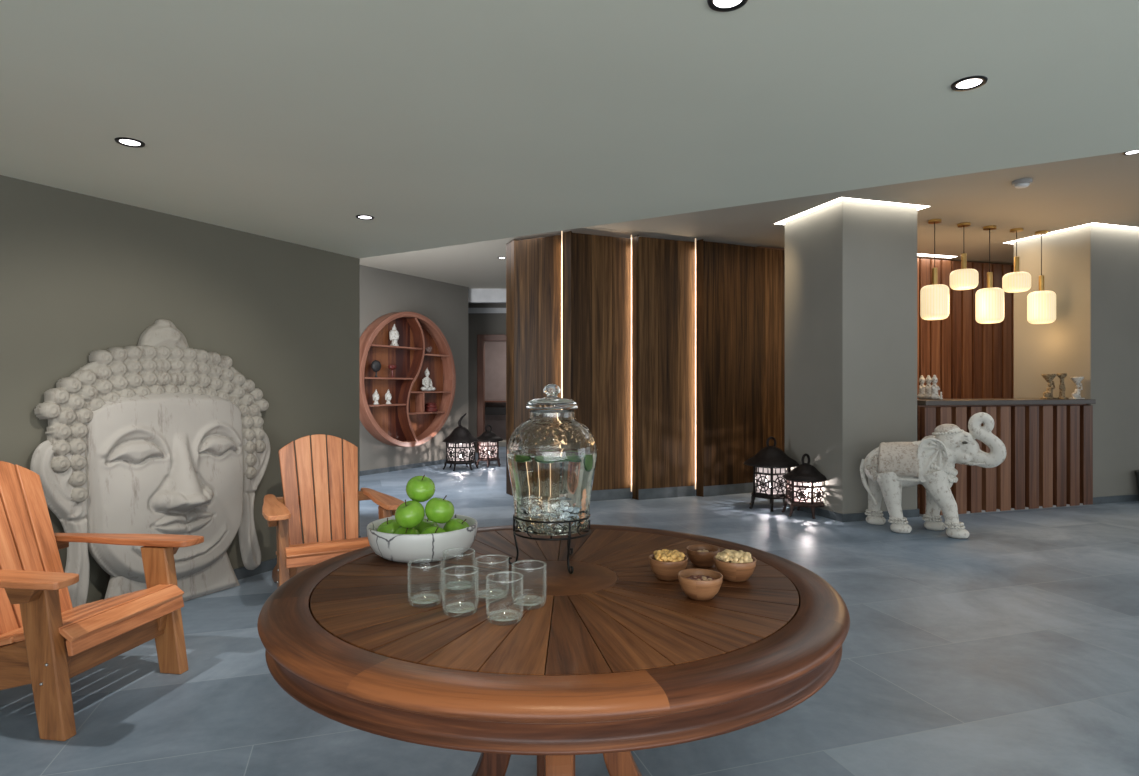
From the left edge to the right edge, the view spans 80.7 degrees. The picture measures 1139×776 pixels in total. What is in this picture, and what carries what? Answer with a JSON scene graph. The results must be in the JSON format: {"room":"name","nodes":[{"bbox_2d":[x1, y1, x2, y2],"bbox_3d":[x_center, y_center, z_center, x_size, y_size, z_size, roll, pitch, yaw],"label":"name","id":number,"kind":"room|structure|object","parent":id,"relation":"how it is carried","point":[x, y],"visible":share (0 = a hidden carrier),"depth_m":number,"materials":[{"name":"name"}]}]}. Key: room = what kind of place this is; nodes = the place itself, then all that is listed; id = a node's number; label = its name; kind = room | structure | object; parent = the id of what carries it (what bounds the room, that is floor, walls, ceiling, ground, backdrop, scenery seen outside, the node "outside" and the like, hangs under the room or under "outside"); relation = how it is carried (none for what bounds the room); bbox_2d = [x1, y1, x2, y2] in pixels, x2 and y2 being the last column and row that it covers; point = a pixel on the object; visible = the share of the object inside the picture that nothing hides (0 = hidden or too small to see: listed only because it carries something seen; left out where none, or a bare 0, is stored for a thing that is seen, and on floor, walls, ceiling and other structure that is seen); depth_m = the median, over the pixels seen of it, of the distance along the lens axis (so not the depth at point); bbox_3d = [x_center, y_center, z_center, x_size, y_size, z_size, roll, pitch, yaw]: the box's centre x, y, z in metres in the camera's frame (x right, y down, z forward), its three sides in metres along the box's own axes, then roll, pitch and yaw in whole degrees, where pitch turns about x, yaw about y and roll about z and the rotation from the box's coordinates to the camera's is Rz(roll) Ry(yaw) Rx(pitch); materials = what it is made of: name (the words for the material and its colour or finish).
{"room":"spa reception lobby","nodes":[
{"label":"spa reception lobby","id":0,"kind":"room"},
{"bbox_2d":[0,175,359,603],"bbox_3d":[-5.625,-0.350,1.145,3.200,3.200,11.068,0,0,27],"label":"wall","id":1,"kind":"structure","parent":0,"point":[81,274],"depth_m":3.98,"materials":[{"name":"paint"}]},
{"bbox_2d":[233,536,360,579],"bbox_3d":[-4.197,1.212,0.410,0.012,0.075,11.068,0,0,27],"label":"baseboard","id":2,"kind":"structure","parent":1,"relation":"attached to","point":[268,565],"depth_m":4.49,"materials":[{"name":"tile"}]},
{"bbox_2d":[360,265,467,470],"bbox_3d":[-4.368,-0.350,9.608,2.500,3.200,6.120,0,0,30],"label":"wall","id":3,"kind":"structure","parent":0,"point":[382,292],"depth_m":10.55,"materials":[{"name":"grey paint"}]},
{"bbox_2d":[360,312,455,446],"bbox_3d":[-2.466,-0.130,10.172,0.210,2.040,2.040,0,0,30],"label":"round wall shelf","id":4,"kind":"object","parent":3,"relation":"attached to","point":[404,422],"visible":0.91,"depth_m":10.17,"materials":[{"name":"brown wood"}]},
{"bbox_2d":[372,390,378,404],"bbox_3d":[-2.777,0.128,9.611,0.093,0.217,0.101,0,0,-26],"label":"statuette","id":5,"kind":"object","parent":4,"relation":"on","point":[375,395],"visible":1,"depth_m":9.58,"materials":[{"name":"white stone"}]},
{"bbox_2d":[371,360,380,376],"bbox_3d":[-2.773,-0.277,9.611,0.098,0.244,0.168,0,0,30],"label":"round ornament","id":6,"kind":"object","parent":4,"relation":"on","point":[376,365],"visible":0.98,"depth_m":9.57,"materials":[{"name":"black metal"}]},
{"bbox_2d":[385,389,391,403],"bbox_3d":[-2.657,0.128,9.819,0.093,0.217,0.101,0,0,-26],"label":"statuette","id":7,"kind":"object","parent":4,"relation":"on","point":[388,396],"visible":0.94,"depth_m":9.79,"materials":[{"name":"white stone"}]},
{"bbox_2d":[388,365,396,377],"bbox_3d":[-2.613,-0.250,9.888,0.097,0.190,0.156,0,0,30],"label":"ornament","id":8,"kind":"object","parent":4,"relation":"on","point":[392,367],"visible":1,"depth_m":9.86,"materials":[{"name":"red paint"}]},
{"bbox_2d":[389,324,398,345],"bbox_3d":[-2.596,-0.784,9.927,0.152,0.330,0.142,0,0,-4],"label":"statuette","id":9,"kind":"object","parent":4,"relation":"on","point":[394,334],"visible":0.93,"depth_m":9.88,"materials":[{"name":"white stone"}]},
{"bbox_2d":[421,368,435,390],"bbox_3d":[-2.236,-0.136,10.536,0.148,0.382,0.289,0,0,30],"label":"statuette","id":10,"kind":"object","parent":4,"relation":"on","point":[426,381],"visible":0.94,"depth_m":10.50,"materials":[{"name":"white stone"}]},
{"bbox_2d":[425,346,431,352],"bbox_3d":[-2.222,-0.609,10.566,0.077,0.107,0.142,0,0,30],"label":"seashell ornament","id":11,"kind":"object","parent":4,"relation":"on","point":[428,349],"visible":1,"depth_m":10.54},
{"bbox_2d":[425,402,437,411],"bbox_3d":[-2.193,0.302,10.615,0.216,0.149,0.216,0,0,30],"label":"ornament","id":12,"kind":"object","parent":4,"relation":"on","point":[430,407],"visible":0.98,"depth_m":10.54,"materials":[{"name":"red ceramic"}]},
{"bbox_2d":[360,457,467,475],"bbox_3d":[-3.280,1.215,8.980,0.012,0.070,6.120,0,0,30],"label":"baseboard","id":13,"kind":"structure","parent":3,"relation":"attached to","point":[437,462],"depth_m":10.21,"materials":[{"name":"tile"}]},
{"bbox_2d":[468,303,505,451],"bbox_3d":[-2.125,-0.300,13.080,11.300,3.100,0.160,0,0,0],"label":"wall","id":14,"kind":"structure","parent":0,"point":[478,323],"depth_m":13.00,"materials":[{"name":"grey paint"}]},
{"bbox_2d":[477,335,505,452],"bbox_3d":[-1.125,0.111,12.990,1.300,2.278,0.220,0,0,0],"label":"door frame","id":15,"kind":"structure","parent":14,"relation":"in","point":[481,339],"depth_m":12.88,"materials":[{"name":"brown wood"}]},
{"bbox_2d":[468,308,505,312],"bbox_3d":[-2.075,-1.500,13.900,5.000,0.100,1.900,0,0,0],"label":"ceiling","id":16,"kind":"structure","parent":0,"point":[470,310],"depth_m":12.95,"materials":[{"name":"white paint"}]},
{"bbox_2d":[468,289,505,302],"bbox_3d":[-1.300,-1.630,11.850,3.200,0.240,0.120,0,0,0],"label":"beam corridor","id":17,"kind":"structure","parent":0,"point":[474,295],"depth_m":11.79,"materials":[{"name":"white paint"}]},
{"bbox_2d":[485,342,505,439],"bbox_3d":[-1.125,-0.250,15.200,7.000,3.000,0.100,0,0,0],"label":"wall","id":18,"kind":"structure","parent":0,"point":[495,352],"depth_m":15.15,"materials":[{"name":"paint"}]},
{"bbox_2d":[0,0,1138,258],"bbox_3d":[3.501,-1.465,0.243,20.999,0.870,10.487,0,0,0],"label":"ceiling","id":19,"kind":"structure","parent":0,"point":[444,123],"depth_m":2.43,"materials":[{"name":"paint"}]},
{"bbox_2d":[114,137,144,147],"bbox_3d":[-1.840,-1.028,2.805,0.108,0.005,0.108,0,0,0],"label":"recessed light","id":20,"kind":"object","parent":19,"relation":"in","point":[130,142],"visible":1,"depth_m":2.80,"materials":[{"name":"white plastic"}]},
{"bbox_2d":[356,215,373,219],"bbox_3d":[-1.232,-1.028,4.036,0.108,0.005,0.108,0,0,0],"label":"recessed light","id":21,"kind":"object","parent":19,"relation":"in","point":[363,217],"visible":1,"depth_m":4.04,"materials":[{"name":"white plastic"}]},
{"bbox_2d":[707,0,747,11],"bbox_3d":[0.420,-1.028,1.774,0.108,0.005,0.108,0,0,0],"label":"recessed light","id":22,"kind":"object","parent":19,"relation":"in","point":[717,5],"visible":1,"depth_m":1.80,"materials":[{"name":"white plastic"}]},
{"bbox_2d":[951,76,987,90],"bbox_3d":[1.349,-1.028,2.263,0.108,0.005,0.108,0,0,0],"label":"recessed light","id":23,"kind":"object","parent":19,"relation":"in","point":[972,82],"visible":1,"depth_m":2.26,"materials":[{"name":"white plastic"}]},
{"bbox_2d":[0,447,1138,775],"bbox_3d":[4.000,1.250,7.000,22.000,0.001,24.000,0,0,0],"label":"floor","id":24,"kind":"structure","parent":0,"point":[1010,647],"depth_m":2.88,"materials":[{"name":"stone"}]},
{"bbox_2d":[0,461,203,740],"bbox_3d":[-2.201,0.775,2.742,1.014,0.950,0.754,0,0,9],"label":"chair","id":25,"kind":"object","parent":24,"relation":"on","point":[46,641],"visible":1,"depth_m":2.69,"materials":[{"name":"brown wood"}]},
{"bbox_2d":[30,319,270,606],"bbox_3d":[-2.223,0.423,3.846,0.378,1.653,1.362,0,0,27],"label":"head sculpture","id":26,"kind":"object","parent":24,"relation":"on","point":[160,434],"visible":0.96,"depth_m":3.74,"materials":[{"name":"grey stone"}]},
{"bbox_2d":[262,434,403,587],"bbox_3d":[-1.497,0.775,4.107,0.754,0.950,1.014,0,0,-29],"label":"chair","id":27,"kind":"object","parent":24,"relation":"on","point":[282,513],"visible":0.69,"depth_m":4.17,"materials":[{"name":"brown wood"}]},
{"bbox_2d":[442,413,478,470],"bbox_3d":[-1.680,0.823,10.350,0.559,0.872,0.546,0,0,-17],"label":"lantern","id":28,"kind":"object","parent":24,"relation":"on","point":[460,434],"visible":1,"depth_m":10.22,"materials":[{"name":"black metal"}]},
{"bbox_2d":[477,425,502,466],"bbox_3d":[-1.300,0.922,10.750,0.473,0.672,0.471,0,0,-34],"label":"lantern","id":29,"kind":"object","parent":24,"relation":"on","point":[488,437],"visible":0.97,"depth_m":10.63,"materials":[{"name":"metal"}]},
{"bbox_2d":[485,401,505,414],"bbox_3d":[-1.189,0.767,14.950,1.900,0.965,0.360,0,0,0],"label":"console shelf","id":30,"kind":"object","parent":24,"relation":"on","point":[488,410],"visible":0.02,"depth_m":14.78,"materials":[{"name":"brown wood"}]},
{"bbox_2d":[485,440,505,446],"bbox_3d":[-1.115,1.195,14.500,1.500,0.110,0.500,0,0,0],"label":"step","id":31,"kind":"structure","parent":24,"relation":"on","point":[501,443],"depth_m":14.25,"materials":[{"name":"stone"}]},
{"bbox_2d":[506,231,562,495],"bbox_3d":[-0.431,-0.240,7.641,0.886,2.980,0.152,0,0,39],"label":"screen panel","id":32,"kind":"object","parent":24,"relation":"on","point":[534,267],"visible":0.52,"depth_m":7.58,"materials":[{"name":"brown wood"}]},
{"bbox_2d":[257,524,849,775],"bbox_3d":[-0.035,0.875,1.780,1.440,0.750,1.440,0,0,0],"label":"round table","id":33,"kind":"object","parent":24,"relation":"on","point":[617,660],"visible":0.84,"depth_m":1.33,"materials":[{"name":"brown wood"}]},
{"bbox_2d":[367,514,476,562],"bbox_3d":[-0.443,0.454,2.024,0.326,0.092,0.326,0,0,0],"label":"fruit bowl","id":34,"kind":"object","parent":33,"relation":"on","point":[411,548],"visible":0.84,"depth_m":1.89,"materials":[{"name":"white ceramic"}]},
{"bbox_2d":[377,518,400,533],"bbox_3d":[-0.541,0.435,2.030,0.087,0.086,0.087,0,0,20],"label":"apple","id":35,"kind":"object","parent":34,"relation":"in","point":[389,526],"visible":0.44,"depth_m":2.00,"materials":[{"name":"green food"}]},
{"bbox_2d":[393,527,419,533],"bbox_3d":[-0.484,0.450,1.984,0.087,0.083,0.087,0,0,20],"label":"apple","id":36,"kind":"object","parent":34,"relation":"in","point":[401,530],"visible":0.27,"depth_m":1.97,"materials":[{"name":"green food"}]},
{"bbox_2d":[395,500,424,527],"bbox_3d":[-0.473,0.372,1.985,0.087,0.086,0.087,0,0,20],"label":"apple","id":37,"kind":"object","parent":36,"relation":"on","point":[409,514],"visible":1,"depth_m":1.95,"materials":[{"name":"green food"}]},
{"bbox_2d":[406,475,434,501],"bbox_3d":[-0.454,0.305,2.045,0.087,0.084,0.087,0,0,27],"label":"apple","id":38,"kind":"object","parent":37,"relation":"on","point":[418,488],"visible":0.99,"depth_m":2.02,"materials":[{"name":"green food"}]},
{"bbox_2d":[414,518,438,533],"bbox_3d":[-0.448,0.439,2.080,0.088,0.085,0.088,0,0,24],"label":"apple","id":39,"kind":"object","parent":34,"relation":"in","point":[425,523],"visible":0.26,"depth_m":2.05,"materials":[{"name":"green food"}]},
{"bbox_2d":[421,526,445,533],"bbox_3d":[-0.395,0.444,1.954,0.087,0.084,0.087,0,0,22],"label":"apple","id":40,"kind":"object","parent":34,"relation":"in","point":[430,530],"visible":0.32,"depth_m":1.95,"materials":[{"name":"green food"}]},
{"bbox_2d":[425,495,453,523],"bbox_3d":[-0.388,0.363,2.006,0.087,0.084,0.087,0,0,20],"label":"apple","id":41,"kind":"object","parent":40,"relation":"on","point":[437,510],"visible":1,"depth_m":1.97,"materials":[{"name":"green food"}]},
{"bbox_2d":[443,518,469,531],"bbox_3d":[-0.342,0.438,2.040,0.086,0.081,0.088,0,0,22],"label":"apple","id":42,"kind":"object","parent":34,"relation":"in","point":[454,524],"visible":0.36,"depth_m":2.02,"materials":[{"name":"green food"}]},
{"bbox_2d":[408,561,442,607],"bbox_3d":[-0.334,0.452,1.551,0.080,0.096,0.080,0,0,0],"label":"drinking glass","id":43,"kind":"object","parent":33,"relation":"on","point":[424,602],"visible":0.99,"depth_m":1.54,"materials":[{"name":"clear glass"}]},
{"bbox_2d":[443,551,474,592],"bbox_3d":[-0.274,0.452,1.658,0.080,0.096,0.080,0,0,0],"label":"drinking glass","id":44,"kind":"object","parent":33,"relation":"on","point":[457,588],"visible":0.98,"depth_m":1.65,"materials":[{"name":"clear glass"}]},
{"bbox_2d":[442,565,478,616],"bbox_3d":[-0.242,0.452,1.489,0.080,0.096,0.080,0,0,0],"label":"drinking glass","id":45,"kind":"object","parent":33,"relation":"on","point":[460,611],"visible":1,"depth_m":1.48,"materials":[{"name":"clear glass"}]},
{"bbox_2d":[475,554,508,602],"bbox_3d":[-0.184,0.452,1.588,0.080,0.096,0.080,0,0,0],"label":"drinking glass","id":46,"kind":"object","parent":33,"relation":"on","point":[483,597],"visible":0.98,"depth_m":1.57,"materials":[{"name":"clear glass"}]},
{"bbox_2d":[486,571,522,625],"bbox_3d":[-0.139,0.452,1.438,0.080,0.096,0.080,0,0,0],"label":"drinking glass","id":47,"kind":"object","parent":33,"relation":"on","point":[507,619],"visible":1,"depth_m":1.42,"materials":[{"name":"clear glass"}]},
{"bbox_2d":[512,563,545,609],"bbox_3d":[-0.093,0.452,1.537,0.080,0.096,0.080,0,0,0],"label":"drinking glass","id":48,"kind":"object","parent":33,"relation":"on","point":[520,604],"visible":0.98,"depth_m":1.53,"materials":[{"name":"clear glass"}]},
{"bbox_2d":[509,514,590,573],"bbox_3d":[-0.057,0.428,1.900,0.235,0.142,0.222,0,0,0],"label":"wire stand","id":49,"kind":"object","parent":33,"relation":"on","point":[515,530],"visible":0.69,"depth_m":1.81,"materials":[{"name":"black metal"}]},
{"bbox_2d":[507,384,596,535],"bbox_3d":[-0.050,0.194,1.900,0.255,0.411,0.255,0,0,0],"label":"jar","id":50,"kind":"object","parent":49,"relation":"on","point":[552,455],"visible":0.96,"depth_m":1.80,"materials":[{"name":"clear glass"}]},
{"bbox_2d":[649,554,687,580],"bbox_3d":[0.259,0.472,1.758,0.102,0.056,0.102,0,0,41],"label":"bowl","id":51,"kind":"object","parent":33,"relation":"on","point":[667,571],"visible":0.83,"depth_m":1.72,"materials":[{"name":"brown wood"}]},
{"bbox_2d":[654,549,684,561],"bbox_3d":[0.259,0.441,1.759,0.091,0.030,0.092,0,0,7],"label":"nuts","id":52,"kind":"object","parent":51,"relation":"in","point":[664,555],"visible":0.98,"depth_m":1.74,"materials":[{"name":"beige food"}]},
{"bbox_2d":[678,569,722,599],"bbox_3d":[0.312,0.472,1.599,0.106,0.055,0.106,0,0,22],"label":"bowl","id":53,"kind":"object","parent":33,"relation":"on","point":[694,589],"visible":1,"depth_m":1.56,"materials":[{"name":"brown wood"}]},
{"bbox_2d":[687,575,714,579],"bbox_3d":[0.313,0.464,1.599,0.089,0.019,0.085,0,0,0],"label":"nuts","id":54,"kind":"object","parent":53,"relation":"on","point":[698,577],"visible":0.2,"depth_m":1.61,"materials":[{"name":"brown food"}]},
{"bbox_2d":[686,544,719,567],"bbox_3d":[0.375,0.475,1.882,0.094,0.050,0.094,0,0,38],"label":"bowl","id":55,"kind":"object","parent":33,"relation":"on","point":[698,559],"visible":0.92,"depth_m":1.85,"materials":[{"name":"brown wood"}]},
{"bbox_2d":[714,555,756,581],"bbox_3d":[0.432,0.472,1.749,0.109,0.056,0.109,0,0,10],"label":"bowl","id":56,"kind":"object","parent":33,"relation":"on","point":[733,572],"visible":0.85,"depth_m":1.71,"materials":[{"name":"brown wood"}]},
{"bbox_2d":[715,549,752,562],"bbox_3d":[0.431,0.440,1.749,0.099,0.031,0.098,0,0,0],"label":"nuts","id":57,"kind":"object","parent":56,"relation":"in","point":[731,556],"visible":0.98,"depth_m":1.73,"materials":[{"name":"beige food"}]},
{"bbox_2d":[563,231,631,501],"bbox_3d":[0.315,-0.240,7.490,0.792,2.980,0.166,0,0,-23],"label":"screen panel","id":58,"kind":"object","parent":24,"relation":"on","point":[597,269],"visible":0.81,"depth_m":7.43,"materials":[{"name":"brown wood"}]},
{"bbox_2d":[632,235,695,499],"bbox_3d":[1.083,-0.240,7.680,0.767,2.980,0.164,0,0,-23],"label":"screen panel","id":59,"kind":"object","parent":24,"relation":"on","point":[663,270],"visible":1,"depth_m":7.59,"materials":[{"name":"brown wood"}]},
{"bbox_2d":[696,239,784,496],"bbox_3d":[2.160,-0.230,8.059,1.507,2.960,0.125,0,0,-26],"label":"screen panel","id":60,"kind":"object","parent":24,"relation":"on","point":[740,289],"visible":0.77,"depth_m":7.89,"materials":[{"name":"brown wood"}]},
{"bbox_2d":[744,436,798,511],"bbox_3d":[2.110,0.882,7.000,0.567,0.753,0.565,0,0,-14],"label":"lantern","id":61,"kind":"object","parent":24,"relation":"on","point":[772,458],"visible":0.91,"depth_m":6.86,"materials":[{"name":"black metal"}]},
{"bbox_2d":[781,453,826,518],"bbox_3d":[2.335,0.952,6.620,0.472,0.612,0.442,0,0,-30],"label":"lantern","id":62,"kind":"object","parent":24,"relation":"on","point":[804,473],"visible":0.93,"depth_m":6.50,"materials":[{"name":"metal"}]},
{"bbox_2d":[860,412,1005,538],"bbox_3d":[3.126,0.727,5.819,1.125,1.046,0.442,0,0,30],"label":"elephant statue","id":63,"kind":"object","parent":24,"relation":"on","point":[929,462],"visible":1,"depth_m":5.69,"materials":[{"name":"white stone"}]},
{"bbox_2d":[917,398,1095,516],"bbox_3d":[4.413,0.685,7.154,2.280,1.130,0.740,0,0,-17],"label":"reception desk","id":64,"kind":"object","parent":24,"relation":"on","point":[1048,462],"depth_m":6.88,"materials":[{"name":"brown wood"}]},
{"bbox_2d":[917,375,925,398],"bbox_3d":[3.717,-0.008,7.046,0.116,0.253,0.091,0,0,-17],"label":"figurine","id":65,"kind":"object","parent":64,"relation":"on","point":[922,386],"visible":0.8,"depth_m":7.03,"materials":[{"name":"beige stone"}]},
{"bbox_2d":[924,375,931,399],"bbox_3d":[3.712,-0.008,6.908,0.116,0.253,0.091,0,0,-17],"label":"figurine","id":66,"kind":"object","parent":64,"relation":"on","point":[928,379],"visible":0.76,"depth_m":6.89,"materials":[{"name":"beige stone"}]},
{"bbox_2d":[929,375,939,399],"bbox_3d":[3.697,-0.008,6.767,0.116,0.253,0.091,0,0,-17],"label":"figurine","id":67,"kind":"object","parent":64,"relation":"on","point":[934,395],"visible":0.97,"depth_m":6.75,"materials":[{"name":"beige stone"}]},
{"bbox_2d":[917,398,1095,405],"bbox_3d":[4.413,0.145,7.154,2.280,0.050,0.740,0,0,-17],"label":"countertop","id":68,"kind":"structure","parent":64,"relation":"on","point":[991,401],"depth_m":6.83,"materials":[{"name":"grey stone"}]},
{"bbox_2d":[1040,374,1057,398],"bbox_3d":[5.169,-0.016,7.223,0.161,0.270,0.134,0,0,-17],"label":"figurine","id":69,"kind":"object","parent":64,"relation":"on","point":[1048,394],"visible":0.94,"depth_m":7.20,"materials":[{"name":"beige stone"}]},
{"bbox_2d":[1057,373,1068,398],"bbox_3d":[5.301,-0.020,7.212,0.091,0.278,0.091,0,0,-17],"label":"figurine","id":70,"kind":"object","parent":64,"relation":"on","point":[1061,376],"visible":0.93,"depth_m":7.19,"materials":[{"name":"beige stone"}]},
{"bbox_2d":[1069,377,1084,398],"bbox_3d":[5.461,-0.001,7.210,0.144,0.239,0.118,0,0,-17],"label":"figurine","id":71,"kind":"object","parent":64,"relation":"on","point":[1076,394],"visible":0.94,"depth_m":7.19,"materials":[{"name":"beige stone"}]},
{"bbox_2d":[1136,470,1138,493],"bbox_3d":[6.342,1.077,7.283,0.290,0.345,0.290,0,0,0],"label":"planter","id":72,"kind":"object","parent":24,"relation":"on","point":[1137,471],"visible":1,"depth_m":7.33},
{"bbox_2d":[360,152,1138,288],"bbox_3d":[4.000,-1.750,8.617,22.000,0.001,20.767,0,0,0],"label":"ceiling","id":73,"kind":"structure","parent":0,"point":[1103,189],"depth_m":6.92,"materials":[{"name":"paint"}]},
{"bbox_2d":[775,197,929,224],"bbox_3d":[2.831,-1.754,6.808,1.316,0.001,1.329,0,0,0],"label":"trim","id":74,"kind":"structure","parent":73,"relation":"attached to","point":[919,207],"depth_m":6.44,"materials":[{"name":"white plastic"}]},
{"bbox_2d":[920,219,948,319],"bbox_3d":[3.804,-1.232,6.979,0.265,1.034,0.265,0,0,0],"label":"pendant lamp","id":75,"kind":"object","parent":73,"relation":"hanging from","point":[934,298],"visible":1,"depth_m":6.89,"materials":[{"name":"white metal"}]},
{"bbox_2d":[917,253,957,257],"bbox_3d":[4.546,-1.754,8.793,1.273,0.001,0.519,0,0,0],"label":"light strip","id":76,"kind":"structure","parent":73,"relation":"attached to","point":[927,255],"depth_m":8.87,"materials":[{"name":"white plastic"}]},
{"bbox_2d":[950,222,978,289],"bbox_3d":[4.196,-1.401,7.128,0.265,0.696,0.265,0,0,0],"label":"pendant lamp","id":77,"kind":"object","parent":73,"relation":"hanging from","point":[963,278],"visible":1,"depth_m":7.05,"materials":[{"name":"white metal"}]},
{"bbox_2d":[975,225,1003,323],"bbox_3d":[4.553,-1.227,7.260,0.265,1.045,0.265,0,0,0],"label":"pendant lamp","id":78,"kind":"object","parent":73,"relation":"hanging from","point":[989,301],"visible":1,"depth_m":7.17,"materials":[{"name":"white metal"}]},
{"bbox_2d":[1002,228,1030,292],"bbox_3d":[4.921,-1.405,7.374,0.265,0.688,0.265,0,0,0],"label":"pendant lamp","id":79,"kind":"object","parent":73,"relation":"hanging from","point":[1016,281],"visible":0.99,"depth_m":7.30,"materials":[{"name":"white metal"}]},
{"bbox_2d":[1012,178,1032,187],"bbox_3d":[3.825,-1.724,5.664,0.149,0.052,0.149,0,0,0],"label":"smoke detector","id":80,"kind":"object","parent":73,"relation":"attached to","point":[1020,183],"visible":1,"depth_m":5.62,"materials":[{"name":"grey plastic"}]},
{"bbox_2d":[1027,230,1055,323],"bbox_3d":[5.278,-1.236,7.492,0.265,1.027,0.265,0,0,0],"label":"pendant lamp","id":81,"kind":"object","parent":73,"relation":"hanging from","point":[1041,304],"visible":1,"depth_m":7.41,"materials":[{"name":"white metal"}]},
{"bbox_2d":[1005,223,1138,243],"bbox_3d":[8.807,-1.754,8.671,7.159,0.001,3.156,0,0,0],"label":"led strip light","id":82,"kind":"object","parent":73,"relation":"attached to","point":[1098,224],"depth_m":7.32,"materials":[{"name":"white plastic"}]},
{"bbox_2d":[1123,150,1138,154],"bbox_3d":[4.178,-1.748,4.968,0.121,0.005,0.121,0,0,0],"label":"recessed light","id":83,"kind":"object","parent":73,"relation":"in","point":[1136,151],"visible":0.87,"depth_m":4.97,"materials":[{"name":"white plastic"}]},
{"bbox_2d":[785,200,916,513],"bbox_3d":[2.831,-0.260,6.808,0.875,3.020,0.895,0,0,-17],"label":"column","id":84,"kind":"structure","parent":0,"point":[851,266],"depth_m":6.42,"materials":[{"name":"paint"}]},
{"bbox_2d":[783,499,918,521],"bbox_3d":[2.831,1.212,6.808,0.899,0.075,0.919,0,0,-17],"label":"baseboard","id":85,"kind":"structure","parent":84,"relation":"attached to","point":[851,517],"depth_m":6.39,"materials":[{"name":"tile"}]},
{"bbox_2d":[757,246,1013,398],"bbox_3d":[4.806,-0.250,9.050,5.200,3.000,0.205,0,0,-17],"label":"wall","id":86,"kind":"structure","parent":0,"point":[968,358],"depth_m":9.14,"materials":[{"name":"brown wood"}]},
{"bbox_2d":[1014,225,1138,496],"bbox_3d":[8.807,-0.260,8.671,7.000,3.020,0.890,0,0,-17],"label":"wall","id":87,"kind":"structure","parent":0,"point":[1092,271],"depth_m":7.36,"materials":[{"name":"paint"}]},
{"bbox_2d":[1093,494,1138,503],"bbox_3d":[8.807,1.212,8.671,7.024,0.075,0.914,0,0,-17],"label":"baseboard","id":88,"kind":"structure","parent":87,"relation":"attached to","point":[1135,497],"depth_m":7.30,"materials":[{"name":"tile"}]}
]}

